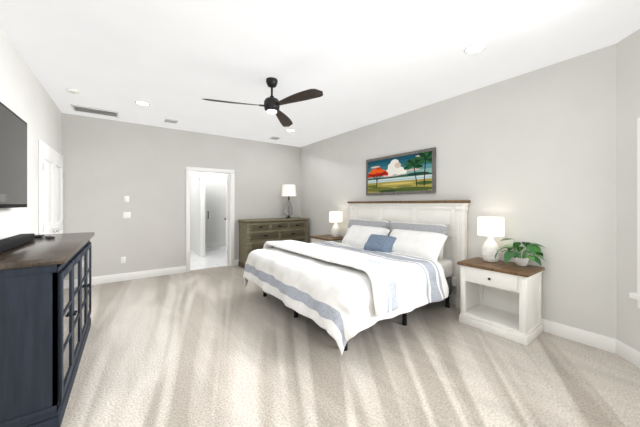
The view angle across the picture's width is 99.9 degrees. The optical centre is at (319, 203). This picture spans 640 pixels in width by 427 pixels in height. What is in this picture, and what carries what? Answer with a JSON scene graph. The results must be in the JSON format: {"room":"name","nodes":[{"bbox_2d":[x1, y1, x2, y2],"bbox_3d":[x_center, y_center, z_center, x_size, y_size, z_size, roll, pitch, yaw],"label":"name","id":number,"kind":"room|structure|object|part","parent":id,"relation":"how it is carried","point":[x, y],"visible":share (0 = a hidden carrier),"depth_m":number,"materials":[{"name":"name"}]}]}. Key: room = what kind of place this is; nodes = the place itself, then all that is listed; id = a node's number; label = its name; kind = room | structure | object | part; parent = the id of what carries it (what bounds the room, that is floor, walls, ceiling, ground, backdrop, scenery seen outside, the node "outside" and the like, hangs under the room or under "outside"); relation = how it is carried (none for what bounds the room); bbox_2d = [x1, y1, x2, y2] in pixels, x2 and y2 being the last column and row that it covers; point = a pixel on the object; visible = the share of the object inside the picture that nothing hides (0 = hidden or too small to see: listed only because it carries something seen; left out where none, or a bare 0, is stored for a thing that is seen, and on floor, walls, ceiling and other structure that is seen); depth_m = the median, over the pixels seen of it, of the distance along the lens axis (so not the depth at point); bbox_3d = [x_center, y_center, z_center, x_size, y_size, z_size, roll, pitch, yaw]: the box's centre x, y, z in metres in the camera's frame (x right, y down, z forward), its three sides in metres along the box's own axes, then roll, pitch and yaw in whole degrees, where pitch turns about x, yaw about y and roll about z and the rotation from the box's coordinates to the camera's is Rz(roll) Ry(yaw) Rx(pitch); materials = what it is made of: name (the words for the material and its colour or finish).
{"room":"bedroom","nodes":[
{"label":"bedroom","id":0,"kind":"room"},
{"bbox_2d":[0,28,61,239],"bbox_3d":[-2.157,-0.050,1.432,0.120,2.840,7.300,0,0,-36],"label":"wall","id":1,"kind":"structure","parent":0,"point":[26,97],"depth_m":2.88,"materials":[{"name":"paint"}]},
{"bbox_2d":[0,102,26,207],"bbox_3d":[-2.337,-0.354,1.881,0.107,0.792,1.440,0,0,-36],"label":"tv","id":2,"kind":"object","parent":1,"relation":"attached to","point":[13,159],"visible":1,"depth_m":2.17,"materials":[{"name":"black metal"}]},
{"bbox_2d":[38,140,62,234],"bbox_3d":[-3.716,0.302,3.772,0.065,2.135,1.390,0,0,-36],"label":"closet door","id":3,"kind":"structure","parent":1,"relation":"in","point":[50,190],"depth_m":3.57,"materials":[{"name":"white wood"}]},
{"bbox_2d":[62,113,300,276],"bbox_3d":[-2.320,-0.050,5.731,4.620,2.840,0.120,0,0,-36],"label":"wall","id":4,"kind":"structure","parent":0,"point":[108,165],"depth_m":5.01,"materials":[{"name":"paint"}]},
{"bbox_2d":[121,257,125,262],"bbox_3d":[-3.510,1.000,4.799,0.072,0.115,0.008,0,0,-36],"label":"electrical outlet plate","id":5,"kind":"object","parent":4,"relation":"attached to","point":[123,259],"visible":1,"depth_m":4.80,"materials":[{"name":"white plastic"}]},
{"bbox_2d":[124,196,128,201],"bbox_3d":[-3.469,-0.090,4.828,0.072,0.115,0.009,0,0,-36],"label":"switch plate","id":6,"kind":"object","parent":4,"relation":"attached to","point":[126,198],"depth_m":4.82,"materials":[{"name":"white plastic"}]},
{"bbox_2d":[123,212,130,217],"bbox_3d":[-3.469,0.200,4.828,0.118,0.115,0.009,0,0,-36],"label":"switch plate","id":7,"kind":"object","parent":4,"relation":"attached to","point":[126,214],"depth_m":4.83,"materials":[{"name":"white plastic"}]},
{"bbox_2d":[91,266,185,284],"bbox_3d":[-3.414,1.302,4.864,1.799,0.135,0.016,0,0,-36],"label":"baseboard","id":8,"kind":"structure","parent":4,"relation":"attached to","point":[96,280],"depth_m":4.90,"materials":[{"name":"white wood"}]},
{"bbox_2d":[186,167,234,271],"bbox_3d":[-2.322,0.310,5.717,0.970,2.120,0.141,0,0,-36],"label":"door frame","id":9,"kind":"structure","parent":4,"relation":"attached to","point":[231,213],"depth_m":5.87,"materials":[{"name":"white wood"}]},
{"bbox_2d":[224,175,228,264],"bbox_3d":[-2.193,0.349,6.392,0.266,2.018,0.784,0,0,-36],"label":"door","id":10,"kind":"structure","parent":4,"relation":"in","point":[227,218],"depth_m":6.02,"materials":[{"name":"white wood"}]},
{"bbox_2d":[190,171,205,255],"bbox_3d":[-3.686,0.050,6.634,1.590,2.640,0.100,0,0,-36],"label":"wall","id":11,"kind":"structure","parent":0,"point":[195,213],"depth_m":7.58,"materials":[{"name":"white paint"}]},
{"bbox_2d":[190,174,203,256],"bbox_3d":[-3.387,0.307,6.775,0.850,2.125,0.020,0,0,-36],"label":"door frame","id":12,"kind":"structure","parent":11,"relation":"attached to","point":[201,177],"depth_m":6.98,"materials":[{"name":"white wood"}]},
{"bbox_2d":[190,246,227,269],"bbox_3d":[-3.288,1.410,6.981,2.940,0.080,3.040,0,0,-36],"label":"floor","id":13,"kind":"structure","parent":0,"point":[212,258],"depth_m":6.64,"materials":[{"name":"tile"}]},
{"bbox_2d":[205,181,218,250],"bbox_3d":[-3.231,0.345,7.914,0.530,2.050,0.073,0,0,-36],"label":"glass","id":14,"kind":"object","parent":13,"relation":"on","point":[211,215],"visible":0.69,"depth_m":7.95,"materials":[{"name":"white"}]},
{"bbox_2d":[206,172,228,241],"bbox_3d":[-4.138,0.050,8.168,2.640,2.640,0.120,0,0,-36],"label":"wall","id":15,"kind":"structure","parent":0,"point":[221,177],"depth_m":8.76,"materials":[{"name":"white paint"}]},
{"bbox_2d":[0,0,639,146],"bbox_3d":[-0.279,-1.510,2.777,4.740,0.080,7.300,0,0,-36],"label":"ceiling","id":16,"kind":"structure","parent":0,"point":[360,63],"depth_m":2.59,"materials":[{"name":"paint"}]},
{"bbox_2d":[66,88,79,93],"bbox_3d":[-3.182,-1.452,3.465,0.140,0.036,0.140,0,0,-36],"label":"smoke detector","id":17,"kind":"object","parent":16,"relation":"attached to","point":[72,90],"visible":1,"depth_m":3.43,"materials":[{"name":"white plastic"}]},
{"bbox_2d":[71,105,118,117],"bbox_3d":[-3.539,-1.464,4.255,0.560,0.012,0.300,0,0,-36],"label":"ceiling vent","id":18,"kind":"object","parent":16,"relation":"in","point":[94,111],"visible":0.98,"depth_m":4.24,"materials":[{"name":"grey metal"}]},
{"bbox_2d":[135,101,149,105],"bbox_3d":[-2.584,-1.465,3.918,0.190,0.010,0.190,0,0,-36],"label":"recessed light","id":19,"kind":"object","parent":16,"relation":"in","point":[143,103],"visible":1,"depth_m":3.92,"materials":[{"name":"white"}]},
{"bbox_2d":[164,119,177,123],"bbox_3d":[-2.637,-1.465,4.766,0.200,0.010,0.200,0,0,-36],"label":"ceiling vent","id":20,"kind":"object","parent":16,"relation":"in","point":[170,121],"visible":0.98,"depth_m":4.76,"materials":[{"name":"grey metal"}]},
{"bbox_2d":[203,77,322,126],"bbox_3d":[-0.597,-1.278,3.058,1.285,0.383,1.293,0,0,-36],"label":"fan","id":21,"kind":"object","parent":16,"relation":"hanging from","point":[272,104],"visible":1,"depth_m":3.10,"materials":[{"name":"black metal"}]},
{"bbox_2d":[464,42,486,53],"bbox_3d":[1.458,-1.465,2.532,0.190,0.010,0.190,0,0,-36],"label":"recessed light","id":22,"kind":"object","parent":16,"relation":"in","point":[474,48],"visible":1,"depth_m":2.52,"materials":[{"name":"white"}]},
{"bbox_2d":[61,265,639,426],"bbox_3d":[-0.279,1.410,2.777,4.740,0.080,7.300,0,0,-36],"label":"floor","id":23,"kind":"structure","parent":0,"point":[222,346],"depth_m":2.21,"materials":[{"name":"beige carpet"}]},
{"bbox_2d":[0,232,94,426],"bbox_3d":[-2.275,0.845,2.190,0.540,1.050,1.800,0,0,-36],"label":"console","id":24,"kind":"object","parent":23,"relation":"on","point":[45,304],"visible":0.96,"depth_m":1.59,"materials":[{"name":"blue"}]},
{"bbox_2d":[0,233,34,252],"bbox_3d":[-2.274,0.288,1.957,0.100,0.062,0.960,0,0,-36],"label":"soundbar","id":25,"kind":"object","parent":24,"relation":"on","point":[8,243],"visible":1,"depth_m":1.99,"materials":[{"name":"black metal"}]},
{"bbox_2d":[238,217,308,268],"bbox_3d":[-1.036,0.855,6.223,1.580,1.030,0.515,0,0,-36],"label":"dresser","id":26,"kind":"object","parent":23,"relation":"on","point":[255,234],"visible":0.73,"depth_m":5.91,"materials":[{"name":"brown wood"}]},
{"bbox_2d":[282,184,295,217],"bbox_3d":[-0.749,-0.063,6.474,0.350,0.804,0.350,0,0,-36],"label":"light","id":27,"kind":"object","parent":26,"relation":"on","point":[288,190],"visible":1,"depth_m":6.38,"materials":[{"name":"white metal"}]},
{"bbox_2d":[310,234,343,242],"bbox_3d":[0.178,1.020,5.520,0.503,0.700,0.690,0,0,-36],"label":"nightstand","id":28,"kind":"object","parent":23,"relation":"on","point":[321,238],"visible":0.25,"depth_m":5.38,"materials":[{"name":"brown wood"}]},
{"bbox_2d":[329,211,341,236],"bbox_3d":[0.322,0.412,5.476,0.277,0.514,0.277,0,0,-36],"label":"lamp","id":29,"kind":"object","parent":28,"relation":"on","point":[335,217],"visible":1,"depth_m":5.39,"materials":[{"name":"white ceramic"}]},
{"bbox_2d":[243,200,470,354],"bbox_3d":[0.385,0.660,3.758,2.255,1.420,2.486,0,0,-36],"label":"bed","id":30,"kind":"object","parent":23,"relation":"on","point":[382,260],"visible":0.98,"depth_m":3.13,"materials":[{"name":"grey fabric"}]},
{"bbox_2d":[261,240,407,315],"bbox_3d":[-0.043,0.772,3.451,0.452,0.418,2.498,0,0,-36],"label":"blanket","id":31,"kind":"object","parent":30,"relation":"on","point":[384,280],"depth_m":2.59,"materials":[{"name":"white fabric"}]},
{"bbox_2d":[243,240,448,354],"bbox_3d":[0.134,0.953,3.577,1.638,0.606,2.395,0,0,-36],"label":"duvet","id":32,"kind":"object","parent":30,"relation":"on","point":[342,300],"depth_m":2.72,"materials":[{"name":"white fabric"}]},
{"bbox_2d":[340,225,391,251],"bbox_3d":[0.719,0.541,4.364,0.344,0.360,0.880,0,0,-36],"label":"pillow","id":33,"kind":"object","parent":30,"relation":"on","point":[357,235],"depth_m":4.29,"materials":[{"name":"white fabric"}]},
{"bbox_3d":[1.246,0.660,4.372,0.140,1.420,2.260,0,0,-36],"label":"headboard","id":34,"kind":"part","parent":30,"relation":"part of","materials":[{"name":"white wood"}]},
{"bbox_2d":[380,229,449,262],"bbox_3d":[1.243,0.540,3.632,0.346,0.360,0.880,0,0,-36],"label":"pillow","id":35,"kind":"object","parent":30,"relation":"on","point":[423,243],"depth_m":3.48,"materials":[{"name":"white fabric"}]},
{"bbox_2d":[457,257,544,345],"bbox_3d":[1.988,1.020,2.992,0.503,0.700,0.690,0,0,-36],"label":"nightstand","id":36,"kind":"object","parent":23,"relation":"on","point":[501,299],"visible":1,"depth_m":2.88,"materials":[{"name":"white wood"}]},
{"bbox_2d":[477,217,504,261],"bbox_3d":[1.993,0.412,3.143,0.277,0.514,0.277,0,0,-36],"label":"lamp","id":37,"kind":"object","parent":36,"relation":"on","point":[490,228],"visible":0.92,"depth_m":3.07,"materials":[{"name":"white ceramic"}]},
{"bbox_2d":[495,238,545,265],"bbox_3d":[2.130,0.523,2.850,0.458,0.291,0.375,0,0,-36],"label":"pothos plant","id":38,"kind":"object","parent":36,"relation":"on","point":[522,260],"visible":0.96,"depth_m":2.88,"materials":[{"name":"green plant"}]},
{"bbox_2d":[301,43,616,338],"bbox_3d":[1.154,-0.050,4.744,0.120,2.840,5.530,0,0,-36],"label":"wall","id":39,"kind":"structure","parent":0,"point":[531,157],"depth_m":2.97,"materials":[{"name":"paint"}]},
{"bbox_2d":[366,147,435,194],"bbox_3d":[1.267,-0.490,4.449,0.035,0.660,1.380,0,0,-36],"label":"picture","id":40,"kind":"object","parent":39,"relation":"attached to","point":[413,172],"visible":0.98,"depth_m":4.33,"materials":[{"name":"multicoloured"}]},
{"bbox_2d":[617,29,639,350],"bbox_3d":[2.601,-0.050,1.404,0.120,2.840,2.221,0,0,9],"label":"wall","id":41,"kind":"structure","parent":0,"point":[628,115],"depth_m":2.36,"materials":[{"name":"paint"}]},
{"bbox_2d":[442,294,639,367],"bbox_3d":[0.928,1.302,3.660,1.510,0.135,7.028,0,0,-36],"label":"baseboard","id":42,"kind":"structure","parent":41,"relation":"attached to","point":[628,353],"depth_m":2.58,"materials":[{"name":"white wood"}]},
{"bbox_2d":[629,117,639,308],"bbox_3d":[2.589,0.075,1.670,0.130,1.590,1.220,0,0,9],"label":"window","id":43,"kind":"structure","parent":41,"relation":"in","point":[636,296],"depth_m":2.25,"materials":[{"name":"white"}]}
]}

